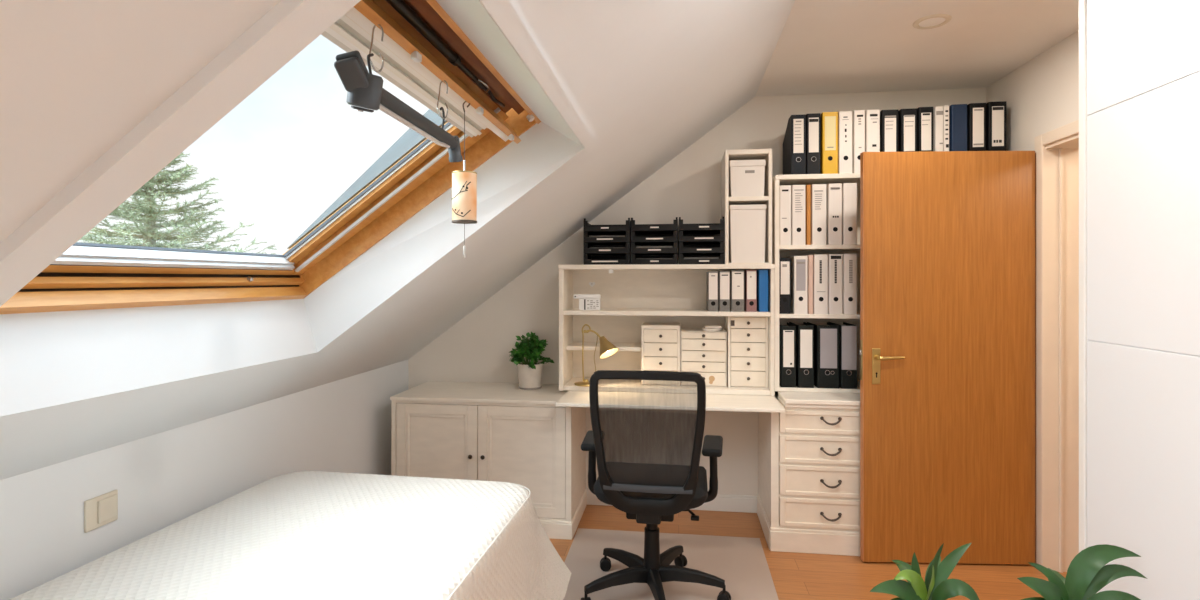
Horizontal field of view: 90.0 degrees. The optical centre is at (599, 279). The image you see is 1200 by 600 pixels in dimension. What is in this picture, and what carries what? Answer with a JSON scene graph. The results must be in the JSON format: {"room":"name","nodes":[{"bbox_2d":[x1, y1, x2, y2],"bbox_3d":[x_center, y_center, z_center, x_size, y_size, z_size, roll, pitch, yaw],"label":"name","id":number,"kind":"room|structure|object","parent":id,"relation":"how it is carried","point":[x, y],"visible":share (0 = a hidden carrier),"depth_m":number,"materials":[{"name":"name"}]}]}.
{"room":"home office","nodes":[
{"label":"home office","id":0,"kind":"room"},
{"bbox_2d":[0,360,407,599],"bbox_3d":[-1.730,0.960,0.958,0.200,0.880,6.250,0,0,7],"label":"wall","id":1,"kind":"structure","parent":0,"point":[163,479],"depth_m":2.13,"materials":[{"name":"paint"}]},
{"bbox_2d":[84,490,117,532],"bbox_3d":[-1.508,0.701,1.819,0.016,0.094,0.102,0,0,7],"label":"light switch","id":2,"kind":"object","parent":1,"relation":"attached to","point":[101,510],"visible":1,"depth_m":1.81,"materials":[{"name":"beige plastic"}]},
{"bbox_2d":[0,0,794,479],"bbox_3d":[-0.605,-0.368,0.810,2.404,1.847,6.250,0,0,7],"label":"sloped ceiling","id":3,"kind":"structure","parent":0,"point":[647,79],"depth_m":1.77,"materials":[{"name":"paint"}]},
{"bbox_2d":[0,0,360,306],"bbox_3d":[-0.835,-0.056,0.893,1.274,0.949,0.070,0,0,7],"label":"trim","id":4,"kind":"structure","parent":3,"relation":"attached to","point":[290,26],"depth_m":0.85,"materials":[{"name":"paint"}]},
{"bbox_2d":[0,0,540,313],"bbox_3d":[-0.816,-0.331,1.670,1.022,0.815,1.500,0,0,7],"label":"window","id":5,"kind":"structure","parent":3,"relation":"in","point":[422,47],"depth_m":1.81,"materials":[{"name":"brown wood"}]},
{"bbox_2d":[369,24,383,72],"bbox_3d":[-0.447,-0.463,1.199,0.019,0.100,0.042,0,0,36],"label":"s-hook","id":6,"kind":"object","parent":5,"relation":"hanging from","point":[374,26],"visible":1,"depth_m":1.20,"materials":[{"name":"metal"}]},
{"bbox_2d":[334,51,462,161],"bbox_3d":[-0.425,-0.380,1.372,0.072,0.130,0.555,0,0,7],"label":"jointed arm","id":7,"kind":"object","parent":6,"relation":"hanging from","point":[365,90],"visible":1,"depth_m":1.16},
{"bbox_2d":[448,136,462,161],"bbox_3d":[-0.393,-0.351,1.620,0.037,0.073,0.056,0,0,7],"label":"socket","id":8,"kind":"object","parent":7,"relation":"attached to","point":[454,151],"depth_m":1.61,"materials":[{"name":"grey metal"}]},
{"bbox_2d":[437,80,447,118],"bbox_3d":[-0.403,-0.461,1.536,0.020,0.102,0.049,0,0,32],"label":"s-hook","id":9,"kind":"object","parent":5,"relation":"hanging from","point":[444,80],"visible":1,"depth_m":1.54,"materials":[{"name":"metal"}]},
{"bbox_2d":[452,101,476,257],"bbox_3d":[-0.392,-0.290,1.738,0.072,0.456,0.073,0,0,7],"label":"wind chime","id":10,"kind":"object","parent":5,"relation":"hanging from","point":[464,183],"visible":1,"depth_m":1.71,"materials":[{"name":"metal"}]},
{"bbox_2d":[452,181,470,216],"bbox_3d":[-0.400,-0.229,1.712,0.062,0.104,0.018,0,0,16],"label":"painting","id":11,"kind":"object","parent":10,"relation":"on","point":[461,190],"depth_m":1.71},
{"bbox_2d":[480,0,596,151],"bbox_3d":[-0.128,-0.508,1.573,0.049,0.046,1.463,0,0,7],"label":"trim","id":12,"kind":"structure","parent":3,"relation":"attached to","point":[503,12],"depth_m":1.37,"materials":[{"name":"paint"}]},
{"bbox_2d":[408,88,985,495],"bbox_3d":[1.066,0.150,3.668,5.040,2.500,0.150,0,0,7],"label":"wall","id":13,"kind":"structure","parent":0,"point":[476,348],"depth_m":3.67,"materials":[{"name":"paint"}]},
{"bbox_2d":[586,488,756,512],"bbox_3d":[0.432,1.350,3.667,1.044,0.100,0.016,0,0,7],"label":"baseboard","id":14,"kind":"structure","parent":13,"relation":"attached to","point":[722,502],"depth_m":3.62,"materials":[{"name":"white wood"}]},
{"bbox_2d":[550,505,1066,599],"bbox_3d":[0.668,1.450,0.669,5.050,0.100,6.300,0,0,7],"label":"floor","id":15,"kind":"structure","parent":0,"point":[795,576],"depth_m":2.90,"materials":[{"name":"brown wood"}]},
{"bbox_2d":[390,381,586,539],"bbox_3d":[-0.630,1.029,3.543,1.039,0.742,0.536,0,0,7],"label":"base cabinet","id":16,"kind":"object","parent":15,"relation":"on","point":[499,432],"visible":0.68,"depth_m":3.31,"materials":[{"name":"beige paint"}]},
{"bbox_2d":[508,332,553,389],"bbox_3d":[-0.426,0.485,3.638,0.251,0.344,0.230,0,0,33],"label":"potted herb","id":17,"kind":"object","parent":16,"relation":"on","point":[529,372],"visible":1,"depth_m":3.59,"materials":[{"name":"plant"}]},
{"bbox_2d":[518,361,542,387],"bbox_3d":[-0.423,0.583,3.636,0.155,0.150,0.155,0,0,7],"label":"pot","id":18,"kind":"object","parent":17,"relation":"attached to","point":[529,377],"depth_m":3.58,"materials":[{"name":"ceramic"}]},
{"bbox_2d":[563,528,778,599],"bbox_3d":[0.284,1.399,2.658,0.993,0.003,1.305,0,0,7],"label":"floor mat","id":19,"kind":"object","parent":15,"relation":"on","point":[741,562],"visible":0.81,"depth_m":2.94,"materials":[{"name":"plastic"}]},
{"bbox_2d":[581,370,730,599],"bbox_3d":[0.243,0.879,2.637,0.651,1.036,0.654,0,0,9],"label":"office chair","id":20,"kind":"object","parent":19,"relation":"on","point":[648,458],"visible":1,"depth_m":2.42,"materials":[{"name":"black plastic"}]},
{"bbox_2d":[757,391,859,555],"bbox_3d":[1.201,1.007,3.297,0.596,0.786,0.544,0,0,7],"label":"dresser","id":21,"kind":"object","parent":15,"relation":"on","point":[808,498],"visible":0.78,"depth_m":3.07,"materials":[{"name":"beige paint"}]},
{"bbox_2d":[778,391,859,408],"bbox_3d":[1.220,0.636,3.152,0.520,0.044,0.232,0,0,7],"label":"countertop","id":22,"kind":"structure","parent":21,"relation":"on","point":[826,400],"depth_m":3.07,"materials":[{"name":"beige paint"}]},
{"bbox_2d":[556,391,784,412],"bbox_3d":[0.383,0.648,3.350,1.152,0.019,0.652,0,0,7],"label":"board","id":23,"kind":"object","parent":22,"relation":"on","point":[714,402],"visible":0.52,"depth_m":3.14,"materials":[{"name":"beige paint"}]},
{"bbox_2d":[558,264,774,395],"bbox_3d":[0.379,0.277,3.517,1.206,0.722,0.321,0,0,7],"label":"hutch","id":24,"kind":"object","parent":23,"relation":"on","point":[632,296],"depth_m":3.45,"materials":[{"name":"beige paint"}]},
{"bbox_2d":[573,294,600,309],"bbox_3d":[-0.076,0.132,3.492,0.158,0.092,0.043,0,0,7],"label":"desk calendar","id":25,"kind":"object","parent":24,"relation":"on","point":[586,301],"visible":1,"depth_m":3.48,"materials":[{"name":"white paper"}]},
{"bbox_2d":[574,324,618,386],"bbox_3d":[-0.020,0.434,3.447,0.275,0.351,0.136,0,0,29],"label":"desk lamp","id":26,"kind":"object","parent":24,"relation":"on","point":[607,349],"visible":0.92,"depth_m":3.44,"materials":[{"name":"gold metal"}]},
{"bbox_2d":[566,342,640,350],"bbox_3d":[0.034,0.404,3.605,0.440,0.024,0.218,0,0,7],"label":"shelf","id":27,"kind":"object","parent":24,"relation":"attached to","point":[590,346],"depth_m":3.53,"materials":[{"name":"beige paint"}]},
{"bbox_2d":[584,253,630,264],"bbox_3d":[0.056,-0.116,3.557,0.266,0.062,0.295,0,0,7],"label":"tray","id":28,"kind":"object","parent":24,"relation":"on","point":[588,259],"visible":0.88,"depth_m":3.42,"materials":[{"name":"black plastic"}]},
{"bbox_2d":[584,242,630,255],"bbox_3d":[0.056,-0.179,3.557,0.266,0.062,0.295,0,0,7],"label":"tray","id":29,"kind":"object","parent":28,"relation":"on","point":[593,250],"visible":0.92,"depth_m":3.43,"materials":[{"name":"black plastic"}]},
{"bbox_2d":[584,231,630,244],"bbox_3d":[0.056,-0.243,3.557,0.266,0.062,0.295,0,0,7],"label":"tray","id":30,"kind":"object","parent":29,"relation":"on","point":[590,240],"visible":0.89,"depth_m":3.42,"materials":[{"name":"black plastic"}]},
{"bbox_2d":[584,218,630,234],"bbox_3d":[0.056,-0.312,3.557,0.266,0.074,0.295,0,0,7],"label":"tray","id":31,"kind":"object","parent":30,"relation":"on","point":[591,229],"visible":0.93,"depth_m":3.43,"materials":[{"name":"black plastic"}]},
{"bbox_2d":[589,235,625,236],"bbox_3d":[0.056,-0.234,3.555,0.206,0.036,0.240,0,0,7],"label":"paper stack","id":32,"kind":"object","parent":30,"relation":"in","point":[607,235],"visible":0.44,"depth_m":3.43,"materials":[{"name":"white paper"}]},
{"bbox_2d":[631,253,677,264],"bbox_3d":[0.324,-0.116,3.522,0.264,0.062,0.295,0,0,7],"label":"tray","id":33,"kind":"object","parent":24,"relation":"on","point":[674,260],"visible":0.91,"depth_m":3.38,"materials":[{"name":"black plastic"}]},
{"bbox_2d":[636,258,671,258],"bbox_3d":[0.323,-0.104,3.520,0.204,0.030,0.240,0,0,7],"label":"paper stack","id":34,"kind":"object","parent":33,"relation":"in","point":[636,258],"visible":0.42,"depth_m":3.40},
{"bbox_2d":[631,242,677,254],"bbox_3d":[0.324,-0.179,3.522,0.264,0.062,0.295,0,0,7],"label":"tray","id":35,"kind":"object","parent":33,"relation":"on","point":[637,251],"visible":0.95,"depth_m":3.38,"materials":[{"name":"black plastic"}]},
{"bbox_2d":[631,231,677,244],"bbox_3d":[0.324,-0.243,3.522,0.264,0.062,0.295,0,0,7],"label":"tray","id":36,"kind":"object","parent":35,"relation":"on","point":[662,239],"visible":0.94,"depth_m":3.39,"materials":[{"name":"black plastic"}]},
{"bbox_2d":[631,217,677,234],"bbox_3d":[0.324,-0.312,3.522,0.264,0.074,0.295,0,0,7],"label":"tray","id":37,"kind":"object","parent":36,"relation":"on","point":[640,229],"visible":0.97,"depth_m":3.39,"materials":[{"name":"black plastic"}]},
{"bbox_2d":[636,246,672,247],"bbox_3d":[0.323,-0.170,3.520,0.204,0.036,0.240,0,0,7],"label":"paper stack","id":38,"kind":"object","parent":35,"relation":"in","point":[636,246],"visible":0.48,"depth_m":3.40,"materials":[{"name":"white paper"}]},
{"bbox_2d":[564,308,770,316],"bbox_3d":[0.383,0.192,3.516,1.155,0.025,0.304,0,0,7],"label":"shelf","id":39,"kind":"object","parent":24,"relation":"attached to","point":[568,312],"depth_m":3.40,"materials":[{"name":"beige paint"}]},
{"bbox_2d":[679,253,724,263],"bbox_3d":[0.585,-0.116,3.488,0.252,0.062,0.295,0,0,7],"label":"tray","id":40,"kind":"object","parent":24,"relation":"on","point":[721,260],"visible":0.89,"depth_m":3.35,"materials":[{"name":"black plastic"}]},
{"bbox_2d":[684,257,718,258],"bbox_3d":[0.585,-0.107,3.486,0.192,0.036,0.240,0,0,7],"label":"paper stack","id":41,"kind":"object","parent":40,"relation":"in","point":[684,257],"visible":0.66,"depth_m":3.37,"materials":[{"name":"white paper"}]},
{"bbox_2d":[679,241,724,254],"bbox_3d":[0.585,-0.179,3.488,0.252,0.062,0.295,0,0,7],"label":"tray","id":42,"kind":"object","parent":40,"relation":"on","point":[716,249],"visible":0.96,"depth_m":3.35,"materials":[{"name":"black plastic"}]},
{"bbox_2d":[679,230,724,244],"bbox_3d":[0.585,-0.243,3.488,0.252,0.062,0.295,0,0,7],"label":"tray","id":43,"kind":"object","parent":42,"relation":"on","point":[687,239],"visible":0.94,"depth_m":3.35,"materials":[{"name":"black plastic"}]},
{"bbox_2d":[679,216,724,233],"bbox_3d":[0.585,-0.312,3.488,0.252,0.074,0.295,0,0,7],"label":"tray","id":44,"kind":"object","parent":43,"relation":"on","point":[712,228],"visible":0.96,"depth_m":3.36,"materials":[{"name":"black plastic"}]},
{"bbox_2d":[706,272,717,310],"bbox_3d":[0.643,0.068,3.439,0.056,0.222,0.202,0,0,7],"label":"ring binder","id":45,"kind":"object","parent":24,"relation":"on","point":[711,277],"visible":1,"depth_m":3.34,"materials":[{"name":"cardboard"}]},
{"bbox_2d":[702,325,721,330],"bbox_3d":[0.650,0.282,3.475,0.116,0.032,0.112,0,0,7],"label":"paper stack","id":46,"kind":"object","parent":24,"relation":"on","point":[707,327],"visible":0.98,"depth_m":3.43,"materials":[{"name":"paper"}]},
{"bbox_2d":[717,271,729,311],"bbox_3d":[0.706,0.066,3.430,0.059,0.225,0.202,0,0,7],"label":"ring binder","id":47,"kind":"object","parent":24,"relation":"on","point":[723,276],"visible":0.99,"depth_m":3.33,"materials":[{"name":"cardboard"}]},
{"bbox_2d":[730,270,743,311],"bbox_3d":[0.776,0.064,3.421,0.071,0.229,0.202,0,0,7],"label":"ring binder","id":48,"kind":"object","parent":24,"relation":"on","point":[736,276],"visible":0.98,"depth_m":3.32,"materials":[{"name":"paper"}]},
{"bbox_2d":[721,149,771,263],"bbox_3d":[0.838,-0.400,3.459,0.253,0.632,0.317,0,0,7],"label":"shelf unit","id":49,"kind":"object","parent":24,"relation":"on","point":[745,154],"visible":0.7,"depth_m":3.32,"materials":[{"name":"beige paint"}]},
{"bbox_2d":[729,159,765,196],"bbox_3d":[0.835,-0.560,3.456,0.196,0.204,0.275,0,0,7],"label":"storage box","id":50,"kind":"object","parent":49,"relation":"on","point":[746,177],"visible":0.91,"depth_m":3.33,"materials":[{"name":"white cardboard"}]},
{"bbox_2d":[729,204,766,262],"bbox_3d":[0.838,-0.253,3.456,0.201,0.322,0.275,0,0,7],"label":"storage box","id":51,"kind":"object","parent":49,"relation":"on","point":[747,223],"visible":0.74,"depth_m":3.33,"materials":[{"name":"white cardboard"}]},
{"bbox_2d":[729,196,768,205],"bbox_3d":[0.838,-0.446,3.456,0.215,0.023,0.308,0,0,7],"label":"shelf","id":52,"kind":"object","parent":49,"relation":"attached to","point":[747,200],"depth_m":3.31,"materials":[{"name":"beige paint"}]},
{"bbox_2d":[744,270,756,311],"bbox_3d":[0.850,0.064,3.412,0.057,0.230,0.202,0,0,7],"label":"ring binder","id":53,"kind":"object","parent":24,"relation":"on","point":[750,276],"visible":0.98,"depth_m":3.31,"materials":[{"name":"cardboard"}]},
{"bbox_2d":[757,270,767,311],"bbox_3d":[0.914,0.063,3.404,0.051,0.231,0.200,0,0,7],"label":"ring binder","id":54,"kind":"object","parent":24,"relation":"on","point":[762,275],"visible":0.88,"depth_m":3.31,"materials":[{"name":"cardboard"}]},
{"bbox_2d":[772,173,859,392],"bbox_3d":[1.579,0.414,3.361,1.212,1.972,0.319,0,0,7],"label":"bookcase","id":55,"kind":"object","parent":22,"relation":"on","point":[778,251],"visible":0.16,"depth_m":3.28,"materials":[{"name":"beige paint"}]},
{"bbox_2d":[779,185,790,244],"bbox_3d":[1.034,-0.352,3.423,0.062,0.326,0.277,0,0,7],"label":"ring binder","id":56,"kind":"object","parent":55,"relation":"on","point":[784,190],"visible":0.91,"depth_m":3.29,"materials":[{"name":"cardboard"}]},
{"bbox_2d":[779,258,790,313],"bbox_3d":[1.032,0.036,3.423,0.060,0.305,0.277,0,0,7],"label":"ring binder","id":57,"kind":"object","parent":55,"relation":"on","point":[784,263],"visible":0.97,"depth_m":3.29,"materials":[{"name":"paper"}]},
{"bbox_2d":[779,322,795,387],"bbox_3d":[1.051,0.423,3.421,0.081,0.337,0.278,0,0,7],"label":"ring binder","id":58,"kind":"object","parent":55,"relation":"on","point":[787,333],"visible":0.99,"depth_m":3.29,"materials":[{"name":"cardboard"}]},
{"bbox_2d":[783,114,805,174],"bbox_3d":[1.103,-0.737,3.414,0.076,0.327,0.278,0,0,7],"label":"ring binder","id":59,"kind":"object","parent":55,"relation":"on","point":[794,143],"visible":0.98,"depth_m":3.28,"materials":[{"name":"paper"}]},
{"bbox_2d":[786,256,807,313],"bbox_3d":[1.115,0.030,3.413,0.073,0.317,0.277,0,0,7],"label":"ring binder","id":60,"kind":"object","parent":55,"relation":"on","point":[799,264],"visible":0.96,"depth_m":3.28,"materials":[{"name":"cardboard"}]},
{"bbox_2d":[791,185,805,244],"bbox_3d":[1.105,-0.353,3.414,0.072,0.328,0.277,0,0,7],"label":"ring binder","id":61,"kind":"object","parent":55,"relation":"on","point":[798,192],"visible":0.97,"depth_m":3.28,"materials":[{"name":"cardboard"}]},
{"bbox_2d":[789,322,813,387],"bbox_3d":[1.143,0.421,3.408,0.084,0.341,0.278,0,0,7],"label":"ring binder","id":62,"kind":"object","parent":55,"relation":"on","point":[805,331],"visible":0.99,"depth_m":3.27,"materials":[{"name":"cardboard"}]},
{"bbox_2d":[806,185,810,244],"bbox_3d":[1.157,-0.352,3.408,0.021,0.327,0.275,0,0,7],"label":"folder","id":63,"kind":"object","parent":55,"relation":"on","point":[808,187],"visible":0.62,"depth_m":3.27,"materials":[{"name":"cardboard"}]},
{"bbox_2d":[806,255,812,313],"bbox_3d":[1.168,0.028,3.407,0.025,0.322,0.275,0,0,7],"label":"folder","id":64,"kind":"object","parent":55,"relation":"on","point":[810,257],"visible":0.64,"depth_m":3.27,"materials":[{"name":"cardboard"}]},
{"bbox_2d":[806,113,820,173],"bbox_3d":[1.182,-0.739,3.403,0.074,0.331,0.278,0,0,7],"label":"ring binder","id":65,"kind":"object","parent":55,"relation":"on","point":[813,121],"visible":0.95,"depth_m":3.27,"materials":[{"name":"paper"}]},
{"bbox_2d":[811,184,825,244],"bbox_3d":[1.211,-0.353,3.400,0.077,0.329,0.277,0,0,7],"label":"ring binder","id":66,"kind":"object","parent":55,"relation":"on","point":[818,191],"visible":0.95,"depth_m":3.27,"materials":[{"name":"cardboard"}]},
{"bbox_2d":[813,254,827,313],"bbox_3d":[1.221,0.026,3.399,0.074,0.324,0.277,0,0,7],"label":"ring binder","id":67,"kind":"object","parent":55,"relation":"on","point":[820,262],"visible":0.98,"depth_m":3.26,"materials":[{"name":"paper"}]},
{"bbox_2d":[807,322,839,388],"bbox_3d":[1.259,0.421,3.393,0.116,0.341,0.278,0,0,7],"label":"ring binder","id":68,"kind":"object","parent":55,"relation":"on","point":[826,337],"visible":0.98,"depth_m":3.26,"materials":[{"name":"cardboard"}]},
{"bbox_2d":[821,112,837,173],"bbox_3d":[1.268,-0.741,3.393,0.081,0.336,0.277,0,0,7],"label":"ring binder","id":69,"kind":"object","parent":55,"relation":"on","point":[829,120],"visible":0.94,"depth_m":3.26,"materials":[{"name":"paper"}]},
{"bbox_2d":[826,183,841,244],"bbox_3d":[1.294,-0.354,3.389,0.072,0.331,0.277,0,0,7],"label":"ring binder","id":70,"kind":"object","parent":55,"relation":"on","point":[833,191],"visible":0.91,"depth_m":3.25,"materials":[{"name":"cardboard"}]},
{"bbox_2d":[828,254,842,313],"bbox_3d":[1.297,0.026,3.389,0.072,0.325,0.277,0,0,7],"label":"ring binder","id":71,"kind":"object","parent":55,"relation":"on","point":[835,261],"visible":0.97,"depth_m":3.25,"materials":[{"name":"cardboard"}]},
{"bbox_2d":[829,322,856,388],"bbox_3d":[1.365,0.420,3.379,0.085,0.343,0.278,0,0,7],"label":"ring binder","id":72,"kind":"object","parent":55,"relation":"on","point":[848,332],"visible":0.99,"depth_m":3.25,"materials":[{"name":"cardboard"}]},
{"bbox_2d":[838,111,851,172],"bbox_3d":[1.348,-0.741,3.382,0.071,0.336,0.277,0,0,7],"label":"ring binder","id":73,"kind":"object","parent":55,"relation":"on","point":[845,117],"visible":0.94,"depth_m":3.25,"materials":[{"name":"paper"}]},
{"bbox_2d":[842,183,856,244],"bbox_3d":[1.371,-0.355,3.380,0.072,0.332,0.276,0,0,7],"label":"ring binder","id":74,"kind":"object","parent":55,"relation":"on","point":[849,190],"visible":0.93,"depth_m":3.25,"materials":[{"name":"cardboard"}]},
{"bbox_2d":[843,254,856,313],"bbox_3d":[1.372,0.025,3.379,0.070,0.326,0.277,0,0,7],"label":"ring binder","id":75,"kind":"object","parent":55,"relation":"on","point":[849,260],"visible":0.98,"depth_m":3.24,"materials":[{"name":"cardboard"}]},
{"bbox_2d":[852,110,864,172],"bbox_3d":[1.419,-0.743,3.373,0.058,0.340,0.277,0,0,7],"label":"ring binder","id":76,"kind":"object","parent":55,"relation":"on","point":[858,116],"visible":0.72,"depth_m":3.24,"materials":[{"name":"paper"}]},
{"bbox_2d":[865,110,879,151],"bbox_3d":[1.488,-0.743,3.364,0.070,0.340,0.277,0,0,7],"label":"ring binder","id":77,"kind":"object","parent":55,"relation":"on","point":[872,117],"visible":0.3,"depth_m":3.23,"materials":[{"name":"paper"}]},
{"bbox_2d":[880,109,898,151],"bbox_3d":[1.575,-0.742,3.352,0.086,0.337,0.278,0,0,7],"label":"ring binder","id":78,"kind":"object","parent":55,"relation":"on","point":[889,119],"visible":0.24,"depth_m":3.22,"materials":[{"name":"paper"}]},
{"bbox_2d":[899,108,916,151],"bbox_3d":[1.670,-0.743,3.339,0.084,0.339,0.278,0,0,7],"label":"ring binder","id":79,"kind":"object","parent":55,"relation":"on","point":[907,117],"visible":0.2,"depth_m":3.20,"materials":[{"name":"plastic"}]},
{"bbox_2d":[917,107,932,151],"bbox_3d":[1.754,-0.746,3.328,0.074,0.345,0.278,0,0,7],"label":"ring binder","id":80,"kind":"object","parent":55,"relation":"on","point":[924,114],"visible":0.2,"depth_m":3.19,"materials":[{"name":"paper"}]},
{"bbox_2d":[933,106,942,150],"bbox_3d":[1.820,-0.746,3.320,0.041,0.345,0.277,0,0,7],"label":"folder","id":81,"kind":"object","parent":55,"relation":"on","point":[937,111],"visible":0.25,"depth_m":3.19,"materials":[{"name":"cardboard"}]},
{"bbox_2d":[943,105,948,150],"bbox_3d":[1.857,-0.748,3.315,0.027,0.349,0.277,0,0,7],"label":"folder","id":82,"kind":"object","parent":55,"relation":"on","point":[946,107],"visible":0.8,"depth_m":3.18,"materials":[{"name":"cardboard"}]},
{"bbox_2d":[949,104,966,150],"bbox_3d":[1.920,-0.750,3.308,0.078,0.353,0.275,0,0,7],"label":"ring binder","id":83,"kind":"object","parent":55,"relation":"on","point":[957,112],"visible":0.45,"depth_m":3.17,"materials":[{"name":"cardboard"}]},
{"bbox_2d":[967,103,985,150],"bbox_3d":[2.010,-0.751,3.295,0.082,0.356,0.278,0,0,7],"label":"ring binder","id":84,"kind":"object","parent":55,"relation":"on","point":[976,112],"visible":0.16,"depth_m":3.16,"materials":[{"name":"cardboard"}]},
{"bbox_2d":[986,101,1005,150],"bbox_3d":[2.105,-0.753,3.282,0.088,0.360,0.278,0,0,7],"label":"ring binder","id":85,"kind":"object","parent":55,"relation":"on","point":[995,111],"visible":0.24,"depth_m":3.15,"materials":[{"name":"cardboard"}]},
{"bbox_2d":[870,543,978,599],"bbox_3d":[0.826,1.041,1.518,0.255,0.718,0.341,0,0,27],"label":"plant","id":86,"kind":"object","parent":15,"relation":"on","point":[937,585],"visible":1,"depth_m":1.53,"materials":[{"name":"green plant"}]},
{"bbox_2d":[1017,544,1146,599],"bbox_3d":[1.182,1.033,1.476,0.302,0.735,0.363,0,0,34],"label":"plant","id":87,"kind":"object","parent":15,"relation":"on","point":[1087,574],"visible":1,"depth_m":1.49,"materials":[{"name":"green plant"}]},
{"bbox_2d":[1079,0,1199,599],"bbox_3d":[1.629,0.152,0.594,0.420,2.496,2.802,0,0,7],"label":"wardrobe","id":88,"kind":"object","parent":15,"relation":"on","point":[1139,60],"visible":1,"depth_m":1.75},
{"bbox_3d":[-0.947,1.115,1.486,1.010,0.570,1.920,0,0,9],"label":"bed","id":89,"kind":"object","parent":15,"relation":"on","visible":0,"materials":[{"name":"cotton fabric"}]},
{"bbox_2d":[10,471,570,599],"bbox_3d":[-0.896,1.038,1.471,1.241,0.504,2.226,0,0,9],"label":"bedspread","id":90,"kind":"object","parent":89,"relation":"on","point":[303,535],"visible":1,"depth_m":1.83,"materials":[{"name":"beige fabric"}]},
{"bbox_2d":[755,0,1078,96],"bbox_3d":[1.783,-1.150,0.523,2.800,0.100,6.300,0,0,7],"label":"ceiling","id":91,"kind":"structure","parent":0,"point":[823,46],"depth_m":2.79,"materials":[{"name":"paint"}]},
{"bbox_2d":[913,14,951,28],"bbox_3d":[1.415,-1.097,2.558,0.146,0.007,0.146,0,0,7],"label":"recessed light","id":92,"kind":"object","parent":91,"relation":"in","point":[935,20],"visible":1,"depth_m":2.55,"materials":[{"name":"white plastic"}]},
{"bbox_2d":[986,30,1078,150],"bbox_3d":[1.894,0.150,0.407,0.150,2.500,6.100,0,0,7],"label":"wall","id":93,"kind":"structure","parent":0,"point":[1041,96],"depth_m":2.93,"materials":[{"name":"paint"}]},
{"bbox_2d":[860,151,1035,564],"bbox_3d":[1.718,0.382,2.930,0.862,2.020,0.096,0,0,2],"label":"door","id":94,"kind":"structure","parent":93,"relation":"in","point":[948,238],"depth_m":2.94,"materials":[{"name":"brown wood"}]},
{"bbox_2d":[1034,120,1078,572],"bbox_3d":[2.164,0.350,2.459,0.188,2.100,0.964,0,0,7],"label":"trim","id":95,"kind":"structure","parent":93,"relation":"attached to","point":[1056,150],"depth_m":2.87,"materials":[{"name":"paint"}]},
{"label":"outside","id":96,"kind":"structure","parent":0,"visible":0},
{"bbox_3d":[-30.032,5.950,14.023,56.800,0.100,100.000,0,0,7],"label":"ground","id":97,"kind":"structure","parent":96,"visible":0},
{"bbox_2d":[78,153,277,253],"bbox_3d":[-6.669,1.816,8.863,3.711,8.168,4.122,0,0,33],"label":"spruce tree","id":98,"kind":"object","parent":97,"relation":"on","point":[149,234],"visible":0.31,"depth_m":8.70,"materials":[{"name":"green plant"}]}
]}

